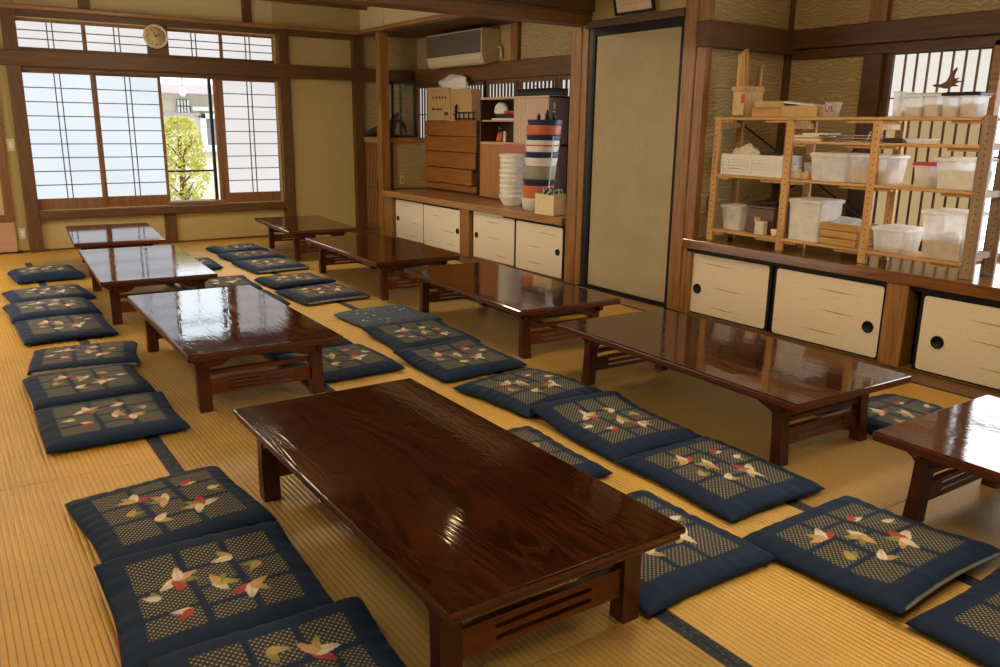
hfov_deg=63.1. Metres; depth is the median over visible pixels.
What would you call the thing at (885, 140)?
tray
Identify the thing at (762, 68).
wooden stick
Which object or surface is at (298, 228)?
table
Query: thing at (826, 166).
tub
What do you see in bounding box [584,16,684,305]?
door
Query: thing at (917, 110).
canister
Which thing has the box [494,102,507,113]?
bundle
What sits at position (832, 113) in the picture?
plastic cup
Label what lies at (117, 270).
table
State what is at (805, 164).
clear cup
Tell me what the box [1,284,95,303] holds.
floor cushion
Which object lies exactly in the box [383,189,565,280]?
base cabinet
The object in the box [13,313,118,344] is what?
floor cushion
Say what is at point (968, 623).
floor cushion
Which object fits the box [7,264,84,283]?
floor cushion
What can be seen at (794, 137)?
booklet
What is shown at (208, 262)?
floor cushion
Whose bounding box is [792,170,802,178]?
packet
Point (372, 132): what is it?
carved ornament
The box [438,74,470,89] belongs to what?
plastic bag
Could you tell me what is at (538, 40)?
wall
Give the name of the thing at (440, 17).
trim
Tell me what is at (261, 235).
baseboard
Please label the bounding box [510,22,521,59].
trim
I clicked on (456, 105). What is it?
wire rack
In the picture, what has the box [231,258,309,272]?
floor cushion
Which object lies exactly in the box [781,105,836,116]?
cardboard tray
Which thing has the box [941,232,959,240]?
metal scoop
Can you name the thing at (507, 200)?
bowl
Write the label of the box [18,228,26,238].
wall socket
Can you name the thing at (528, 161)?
tub
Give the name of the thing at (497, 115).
folder
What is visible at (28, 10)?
trim
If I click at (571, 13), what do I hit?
trim
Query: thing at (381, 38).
trim
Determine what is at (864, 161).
cloth
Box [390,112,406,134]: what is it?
bird
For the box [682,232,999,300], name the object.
countertop
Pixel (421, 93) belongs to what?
window
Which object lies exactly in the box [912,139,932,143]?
tray
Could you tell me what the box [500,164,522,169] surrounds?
bowl
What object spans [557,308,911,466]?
table
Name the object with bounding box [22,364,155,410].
floor cushion
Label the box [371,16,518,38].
ceiling
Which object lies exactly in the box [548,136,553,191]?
rod
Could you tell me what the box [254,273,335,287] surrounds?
floor cushion
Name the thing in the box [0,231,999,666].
floor
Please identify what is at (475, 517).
table
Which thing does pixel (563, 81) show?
window
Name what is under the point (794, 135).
booklet
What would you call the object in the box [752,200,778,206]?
heap
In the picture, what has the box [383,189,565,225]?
countertop
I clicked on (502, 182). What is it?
bowl
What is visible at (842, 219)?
cloth
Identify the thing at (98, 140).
window
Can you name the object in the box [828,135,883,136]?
wire tray
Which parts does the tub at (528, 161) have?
stacked tub, stacked tub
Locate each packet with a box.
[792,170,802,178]
[800,170,810,178]
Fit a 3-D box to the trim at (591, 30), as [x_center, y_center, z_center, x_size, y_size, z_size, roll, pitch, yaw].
[0.734,-1.413,6.644,0.065,2.080,0.052,-9,17,-33]
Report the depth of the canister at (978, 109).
4.30 m
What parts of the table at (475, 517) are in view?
leg, slotted panel, leg, slotted panel, leg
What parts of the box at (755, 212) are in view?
lid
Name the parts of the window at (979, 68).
post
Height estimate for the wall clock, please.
0.240 m
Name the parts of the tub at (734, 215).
lid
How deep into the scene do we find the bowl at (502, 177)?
7.85 m
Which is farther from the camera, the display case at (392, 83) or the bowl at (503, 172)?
the display case at (392, 83)
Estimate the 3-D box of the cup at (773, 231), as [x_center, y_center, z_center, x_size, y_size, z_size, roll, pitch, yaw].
[1.795,-0.657,5.331,0.056,0.045,0.056,-9,17,-33]
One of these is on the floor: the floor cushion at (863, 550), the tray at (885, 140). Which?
the floor cushion at (863, 550)
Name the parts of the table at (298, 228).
leg, slotted panel, leg, slotted panel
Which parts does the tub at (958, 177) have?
lid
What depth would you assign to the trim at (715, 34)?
5.61 m
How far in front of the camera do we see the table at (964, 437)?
2.77 m
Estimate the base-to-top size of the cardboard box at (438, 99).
0.360 m
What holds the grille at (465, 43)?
attached to the air conditioner
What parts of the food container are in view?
lid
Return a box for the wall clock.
[143,24,167,48]
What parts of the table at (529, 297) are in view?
leg, slotted panel, leg, slotted panel, leg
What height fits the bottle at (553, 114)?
0.075 m
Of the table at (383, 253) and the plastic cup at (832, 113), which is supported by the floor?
the table at (383, 253)
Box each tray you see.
[751,108,781,116]
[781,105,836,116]
[827,140,882,141]
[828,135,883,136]
[828,137,882,138]
[883,138,917,142]
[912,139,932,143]
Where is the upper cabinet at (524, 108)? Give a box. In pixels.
[479,95,569,199]
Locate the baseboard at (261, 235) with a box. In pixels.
[0,235,267,253]
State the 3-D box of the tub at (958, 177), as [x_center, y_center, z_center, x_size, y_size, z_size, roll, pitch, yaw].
[2.506,-0.863,4.392,0.233,0.169,0.238,-9,17,-33]
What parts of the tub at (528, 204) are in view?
stacked tub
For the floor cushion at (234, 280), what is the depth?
6.54 m
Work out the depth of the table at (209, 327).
4.02 m
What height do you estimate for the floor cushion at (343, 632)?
0.072 m
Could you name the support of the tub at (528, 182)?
on the tub at (528, 204)
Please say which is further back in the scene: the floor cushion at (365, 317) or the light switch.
the light switch
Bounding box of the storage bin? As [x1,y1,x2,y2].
[788,197,844,242]
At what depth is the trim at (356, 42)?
9.94 m
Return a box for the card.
[503,131,505,141]
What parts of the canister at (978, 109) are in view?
lid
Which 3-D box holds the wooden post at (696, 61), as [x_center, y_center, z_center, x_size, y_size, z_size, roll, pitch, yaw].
[1.363,-1.445,5.708,0.125,2.620,0.205,-9,17,-33]
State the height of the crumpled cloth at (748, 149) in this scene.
0.150 m
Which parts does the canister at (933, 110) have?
lid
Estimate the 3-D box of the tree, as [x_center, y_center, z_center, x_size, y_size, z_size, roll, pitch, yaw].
[-4.645,-2.213,11.922,0.844,1.891,0.828,-2,15,-12]
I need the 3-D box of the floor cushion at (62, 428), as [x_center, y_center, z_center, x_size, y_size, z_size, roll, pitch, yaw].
[-1.722,0.371,3.601,0.553,0.054,0.569,-9,17,-32]
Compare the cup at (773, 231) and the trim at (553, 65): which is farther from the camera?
the trim at (553, 65)
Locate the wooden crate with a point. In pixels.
(845, 235)
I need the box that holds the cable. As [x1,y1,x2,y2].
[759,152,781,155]
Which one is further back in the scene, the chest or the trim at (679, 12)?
the chest
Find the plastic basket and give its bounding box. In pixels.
[720,153,802,177]
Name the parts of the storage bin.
lid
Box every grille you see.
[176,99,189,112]
[426,29,480,58]
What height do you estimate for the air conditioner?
0.365 m
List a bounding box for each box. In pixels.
[426,87,450,119]
[450,89,480,119]
[503,144,525,204]
[535,192,565,215]
[731,86,764,116]
[746,204,789,234]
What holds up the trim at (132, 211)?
attached to the wall at (321, 109)
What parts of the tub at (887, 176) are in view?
lid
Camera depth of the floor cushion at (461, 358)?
4.49 m
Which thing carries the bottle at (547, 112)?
on the tub at (529, 137)
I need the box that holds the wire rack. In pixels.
[455,104,475,119]
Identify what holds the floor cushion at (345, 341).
on the floor
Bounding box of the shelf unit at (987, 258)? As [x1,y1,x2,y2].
[706,115,999,279]
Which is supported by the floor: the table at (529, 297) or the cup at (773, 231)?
the table at (529, 297)
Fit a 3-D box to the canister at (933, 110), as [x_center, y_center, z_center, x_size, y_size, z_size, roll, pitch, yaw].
[2.409,-1.257,4.486,0.148,0.129,0.113,-9,17,-33]
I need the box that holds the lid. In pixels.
[755,101,797,107]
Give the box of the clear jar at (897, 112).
[892,91,915,116]
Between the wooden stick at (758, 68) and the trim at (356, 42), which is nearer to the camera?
the wooden stick at (758, 68)
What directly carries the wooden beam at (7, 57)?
attached to the wall at (321, 109)
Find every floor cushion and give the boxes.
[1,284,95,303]
[2,297,102,323]
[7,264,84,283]
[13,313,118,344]
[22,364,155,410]
[27,341,140,375]
[34,391,190,453]
[65,466,276,562]
[93,521,333,666]
[147,596,405,666]
[179,275,262,289]
[195,257,222,269]
[205,243,268,253]
[217,250,286,261]
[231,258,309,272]
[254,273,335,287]
[260,289,289,304]
[267,337,353,357]
[273,344,404,382]
[275,283,370,304]
[334,304,441,327]
[363,318,480,349]
[393,338,526,381]
[397,263,450,271]
[453,368,602,416]
[507,426,612,477]
[529,391,702,461]
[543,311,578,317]
[588,490,775,615]
[616,436,824,521]
[742,495,999,613]
[822,394,943,431]
[905,567,999,666]
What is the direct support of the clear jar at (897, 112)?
on the shelf unit at (987, 258)
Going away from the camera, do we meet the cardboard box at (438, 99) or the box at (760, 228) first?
the box at (760, 228)
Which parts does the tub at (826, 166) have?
lid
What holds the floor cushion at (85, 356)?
on the floor
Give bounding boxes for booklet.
[793,139,837,140]
[794,135,835,136]
[794,137,831,138]
[802,133,840,134]
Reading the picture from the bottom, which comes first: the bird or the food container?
the food container
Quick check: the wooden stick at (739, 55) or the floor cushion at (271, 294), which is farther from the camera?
the floor cushion at (271, 294)
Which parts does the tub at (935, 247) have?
lid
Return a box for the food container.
[912,162,949,187]
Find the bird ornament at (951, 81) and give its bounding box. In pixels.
[932,67,964,88]
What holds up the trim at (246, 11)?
attached to the wall at (321, 109)
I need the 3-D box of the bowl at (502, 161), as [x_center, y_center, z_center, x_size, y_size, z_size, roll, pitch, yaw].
[0.124,-1.643,7.927,0.258,0.105,0.258,-9,17,-33]
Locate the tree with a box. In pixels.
[164,115,210,199]
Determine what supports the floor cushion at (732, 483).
on the floor
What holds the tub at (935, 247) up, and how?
on the shelf unit at (987, 258)
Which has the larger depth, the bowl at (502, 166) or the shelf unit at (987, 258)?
the bowl at (502, 166)
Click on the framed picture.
(621, 7)
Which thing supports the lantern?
hanging from the overhead wire
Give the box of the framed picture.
[613,0,655,15]
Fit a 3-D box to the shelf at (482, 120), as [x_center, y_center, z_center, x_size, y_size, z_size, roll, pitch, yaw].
[0.077,-2.207,8.462,0.228,0.015,0.605,-9,17,-33]
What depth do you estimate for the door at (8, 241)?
8.03 m
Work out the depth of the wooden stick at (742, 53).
5.45 m
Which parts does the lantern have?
globe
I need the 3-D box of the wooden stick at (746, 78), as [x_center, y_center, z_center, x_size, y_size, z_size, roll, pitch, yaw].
[1.656,-1.685,5.472,0.012,0.430,0.079,-9,17,-33]
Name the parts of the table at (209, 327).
leg, leg, slotted panel, leg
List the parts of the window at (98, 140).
transom panel, shoji panel, transom panel, shoji panel, sash, transom panel, pushed panel, transom panel, shoji panel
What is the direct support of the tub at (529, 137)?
on the tub at (528, 161)
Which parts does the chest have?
drawer, drawer, drawer, drawer, drawer, drawer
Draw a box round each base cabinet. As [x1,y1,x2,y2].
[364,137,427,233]
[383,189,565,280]
[680,232,999,392]
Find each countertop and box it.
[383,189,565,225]
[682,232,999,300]
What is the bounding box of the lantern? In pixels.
[179,78,185,96]
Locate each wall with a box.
[0,0,416,250]
[359,0,999,259]
[417,22,571,199]
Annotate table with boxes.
[66,223,165,276]
[79,245,217,324]
[127,285,342,412]
[233,378,685,666]
[254,215,358,260]
[305,234,459,299]
[404,261,619,358]
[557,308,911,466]
[872,395,999,521]
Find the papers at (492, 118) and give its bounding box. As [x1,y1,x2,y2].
[492,118,513,119]
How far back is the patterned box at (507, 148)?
8.08 m
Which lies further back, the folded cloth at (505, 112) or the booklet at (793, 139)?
the folded cloth at (505, 112)
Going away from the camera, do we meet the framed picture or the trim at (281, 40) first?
the framed picture
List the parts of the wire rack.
post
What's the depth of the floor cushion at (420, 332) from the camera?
5.05 m
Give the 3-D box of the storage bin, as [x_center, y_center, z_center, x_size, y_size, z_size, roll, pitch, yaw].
[2.001,-0.727,5.182,0.253,0.259,0.251,-9,17,-33]
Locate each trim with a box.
[0,2,361,39]
[0,7,43,252]
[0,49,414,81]
[39,201,285,219]
[77,0,251,21]
[164,214,178,242]
[275,31,295,216]
[310,0,594,26]
[350,36,366,230]
[356,14,466,35]
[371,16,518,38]
[375,32,390,234]
[412,55,570,84]
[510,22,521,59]
[564,26,589,284]
[574,284,667,309]
[580,29,593,284]
[586,7,685,28]
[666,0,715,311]
[695,20,795,54]
[771,0,795,201]
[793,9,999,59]
[845,0,892,217]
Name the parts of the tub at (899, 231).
lid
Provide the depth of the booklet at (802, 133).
4.99 m
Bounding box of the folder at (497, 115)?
[496,114,513,117]
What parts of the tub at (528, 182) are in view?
stacked tub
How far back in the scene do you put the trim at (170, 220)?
8.96 m
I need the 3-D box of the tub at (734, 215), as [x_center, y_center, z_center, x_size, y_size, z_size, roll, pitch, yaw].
[1.663,-0.817,5.701,0.178,0.169,0.190,-9,17,-33]
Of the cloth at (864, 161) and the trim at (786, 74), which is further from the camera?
the trim at (786, 74)
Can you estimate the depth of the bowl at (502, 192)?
7.88 m
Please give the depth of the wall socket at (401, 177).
9.92 m
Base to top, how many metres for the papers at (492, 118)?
0.016 m
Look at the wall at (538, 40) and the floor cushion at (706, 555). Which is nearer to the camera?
the floor cushion at (706, 555)
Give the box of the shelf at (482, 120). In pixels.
[482,120,513,121]
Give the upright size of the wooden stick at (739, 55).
0.390 m
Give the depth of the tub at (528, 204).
7.45 m
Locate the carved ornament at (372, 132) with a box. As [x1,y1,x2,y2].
[364,126,376,136]
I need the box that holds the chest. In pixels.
[422,120,479,194]
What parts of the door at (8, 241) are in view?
painted panel, screen frame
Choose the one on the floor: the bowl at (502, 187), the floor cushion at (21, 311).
the floor cushion at (21, 311)
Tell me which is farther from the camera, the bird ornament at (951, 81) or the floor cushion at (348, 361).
the bird ornament at (951, 81)
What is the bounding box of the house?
[161,83,219,199]
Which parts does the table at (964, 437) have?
leg, slotted panel, leg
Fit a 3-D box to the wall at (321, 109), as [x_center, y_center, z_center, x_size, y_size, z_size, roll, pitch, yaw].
[-3.724,-2.276,8.705,6.600,2.620,0.120,-9,17,-33]
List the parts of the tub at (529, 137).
stacked tub, stacked tub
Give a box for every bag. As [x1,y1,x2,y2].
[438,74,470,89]
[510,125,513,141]
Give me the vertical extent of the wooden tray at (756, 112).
0.056 m
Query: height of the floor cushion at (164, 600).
0.071 m
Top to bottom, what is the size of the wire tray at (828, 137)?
0.007 m
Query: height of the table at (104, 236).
0.334 m
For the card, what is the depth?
8.38 m
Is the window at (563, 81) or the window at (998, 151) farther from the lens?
the window at (563, 81)
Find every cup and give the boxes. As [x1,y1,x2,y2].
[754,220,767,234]
[770,229,776,236]
[802,163,811,178]
[825,102,842,116]
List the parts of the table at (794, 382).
leg, slotted panel, leg, leg, slotted panel, leg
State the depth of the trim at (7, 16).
7.97 m
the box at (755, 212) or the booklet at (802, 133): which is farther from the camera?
the box at (755, 212)
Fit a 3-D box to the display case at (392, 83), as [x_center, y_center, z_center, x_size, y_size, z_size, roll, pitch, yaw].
[-1.261,-2.732,9.956,0.324,0.648,0.394,-9,17,-33]
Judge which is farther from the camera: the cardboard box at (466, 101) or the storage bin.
the cardboard box at (466, 101)
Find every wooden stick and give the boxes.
[736,54,741,85]
[741,52,744,85]
[744,49,748,85]
[756,66,759,85]
[759,64,763,86]
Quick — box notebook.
[784,101,828,105]
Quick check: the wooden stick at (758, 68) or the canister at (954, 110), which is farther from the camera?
the wooden stick at (758, 68)
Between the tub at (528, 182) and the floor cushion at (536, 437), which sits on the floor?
the floor cushion at (536, 437)
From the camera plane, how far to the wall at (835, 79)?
5.84 m
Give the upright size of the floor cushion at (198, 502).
0.057 m
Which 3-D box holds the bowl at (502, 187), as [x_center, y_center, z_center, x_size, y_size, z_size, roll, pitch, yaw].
[0.121,-1.405,7.974,0.258,0.105,0.258,-9,17,-33]
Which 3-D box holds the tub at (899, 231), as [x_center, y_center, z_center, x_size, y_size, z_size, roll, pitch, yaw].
[2.313,-0.553,4.745,0.243,0.145,0.208,-9,17,-33]
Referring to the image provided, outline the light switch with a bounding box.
[5,138,15,150]
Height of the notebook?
0.034 m
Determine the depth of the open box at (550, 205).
7.11 m
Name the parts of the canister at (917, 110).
lid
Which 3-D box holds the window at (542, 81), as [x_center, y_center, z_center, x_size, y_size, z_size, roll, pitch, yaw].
[0.391,-2.039,8.418,0.060,1.170,0.680,-9,17,-33]
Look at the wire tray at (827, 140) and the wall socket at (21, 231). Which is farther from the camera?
the wall socket at (21, 231)
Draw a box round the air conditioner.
[426,27,502,68]
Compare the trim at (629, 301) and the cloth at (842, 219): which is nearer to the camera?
the cloth at (842, 219)
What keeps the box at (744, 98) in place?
on the shelf unit at (987, 258)
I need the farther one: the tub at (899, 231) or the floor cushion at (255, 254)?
the floor cushion at (255, 254)
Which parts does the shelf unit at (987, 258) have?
post, rail, post, post, rail, post, post, rail, post, post, rail, post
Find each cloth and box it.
[504,111,513,113]
[731,143,759,165]
[831,216,861,225]
[859,160,880,169]
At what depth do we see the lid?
5.23 m
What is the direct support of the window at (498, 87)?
in the wall at (538, 40)
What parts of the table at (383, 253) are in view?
leg, slotted panel, leg, slotted panel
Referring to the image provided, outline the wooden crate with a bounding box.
[819,221,877,247]
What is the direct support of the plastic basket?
on the shelf unit at (987, 258)
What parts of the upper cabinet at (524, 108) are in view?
sliding door, sliding door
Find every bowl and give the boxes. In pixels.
[499,153,525,159]
[499,169,523,174]
[499,174,523,179]
[499,179,523,184]
[499,184,521,189]
[499,189,522,194]
[499,194,522,205]
[500,159,524,164]
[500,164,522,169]
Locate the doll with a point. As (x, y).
(499, 138)
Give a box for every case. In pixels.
[389,81,415,136]
[518,85,567,95]
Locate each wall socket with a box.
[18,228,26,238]
[400,176,403,183]
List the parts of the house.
pane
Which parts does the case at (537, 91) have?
lid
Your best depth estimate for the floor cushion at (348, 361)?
4.41 m
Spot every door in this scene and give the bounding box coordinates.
[0,114,22,252]
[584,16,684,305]
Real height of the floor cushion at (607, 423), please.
0.077 m
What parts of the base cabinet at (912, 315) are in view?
door pull, sliding door, sliding door, door pull, door pull, sliding door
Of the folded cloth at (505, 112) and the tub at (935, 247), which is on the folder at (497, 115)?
the folded cloth at (505, 112)
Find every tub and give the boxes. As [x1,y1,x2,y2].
[521,184,553,210]
[523,165,555,185]
[524,140,559,165]
[526,119,562,139]
[720,203,749,229]
[810,152,865,181]
[849,153,910,184]
[871,224,923,253]
[921,207,988,261]
[935,157,999,190]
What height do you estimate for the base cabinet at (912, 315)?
0.546 m
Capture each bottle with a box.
[546,108,548,119]
[552,111,555,119]
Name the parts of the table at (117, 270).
leg, leg, slotted panel, leg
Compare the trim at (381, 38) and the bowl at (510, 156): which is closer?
the bowl at (510, 156)
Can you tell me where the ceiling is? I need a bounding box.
[265,0,369,9]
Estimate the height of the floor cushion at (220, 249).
0.054 m
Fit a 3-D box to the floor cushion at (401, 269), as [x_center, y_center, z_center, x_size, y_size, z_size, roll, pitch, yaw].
[-0.732,-0.628,7.573,0.554,0.056,0.551,-10,18,-35]
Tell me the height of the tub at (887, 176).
0.169 m
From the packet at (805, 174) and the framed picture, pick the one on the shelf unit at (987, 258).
the packet at (805, 174)
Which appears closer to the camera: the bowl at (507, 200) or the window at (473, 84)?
the bowl at (507, 200)
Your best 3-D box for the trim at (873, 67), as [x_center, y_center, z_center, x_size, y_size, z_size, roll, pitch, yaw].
[2.521,-1.662,5.529,0.065,2.080,0.135,-9,17,-33]
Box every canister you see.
[904,93,935,116]
[923,92,953,116]
[941,92,971,116]
[960,91,992,116]
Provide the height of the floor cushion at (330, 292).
0.057 m
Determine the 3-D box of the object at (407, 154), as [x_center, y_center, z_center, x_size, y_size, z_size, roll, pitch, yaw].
[-1.281,-1.853,10.155,0.720,1.150,0.470,-9,17,-33]
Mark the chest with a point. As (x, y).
(452, 147)
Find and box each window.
[15,17,280,209]
[416,83,440,136]
[458,80,489,120]
[484,78,517,97]
[518,75,556,91]
[556,74,570,196]
[872,40,999,248]
[978,138,999,255]
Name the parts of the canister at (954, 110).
lid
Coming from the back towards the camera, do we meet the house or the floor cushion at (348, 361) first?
the house
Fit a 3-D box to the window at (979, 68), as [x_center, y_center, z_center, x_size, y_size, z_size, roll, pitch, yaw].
[2.778,-1.191,5.275,0.080,1.290,0.760,-9,17,-33]
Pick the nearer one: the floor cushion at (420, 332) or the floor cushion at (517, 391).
the floor cushion at (517, 391)
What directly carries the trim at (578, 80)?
attached to the wall at (835, 79)
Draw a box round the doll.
[496,125,503,141]
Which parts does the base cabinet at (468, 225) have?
sliding door, sliding door, sliding door, sliding door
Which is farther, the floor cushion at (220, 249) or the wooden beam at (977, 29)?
the floor cushion at (220, 249)

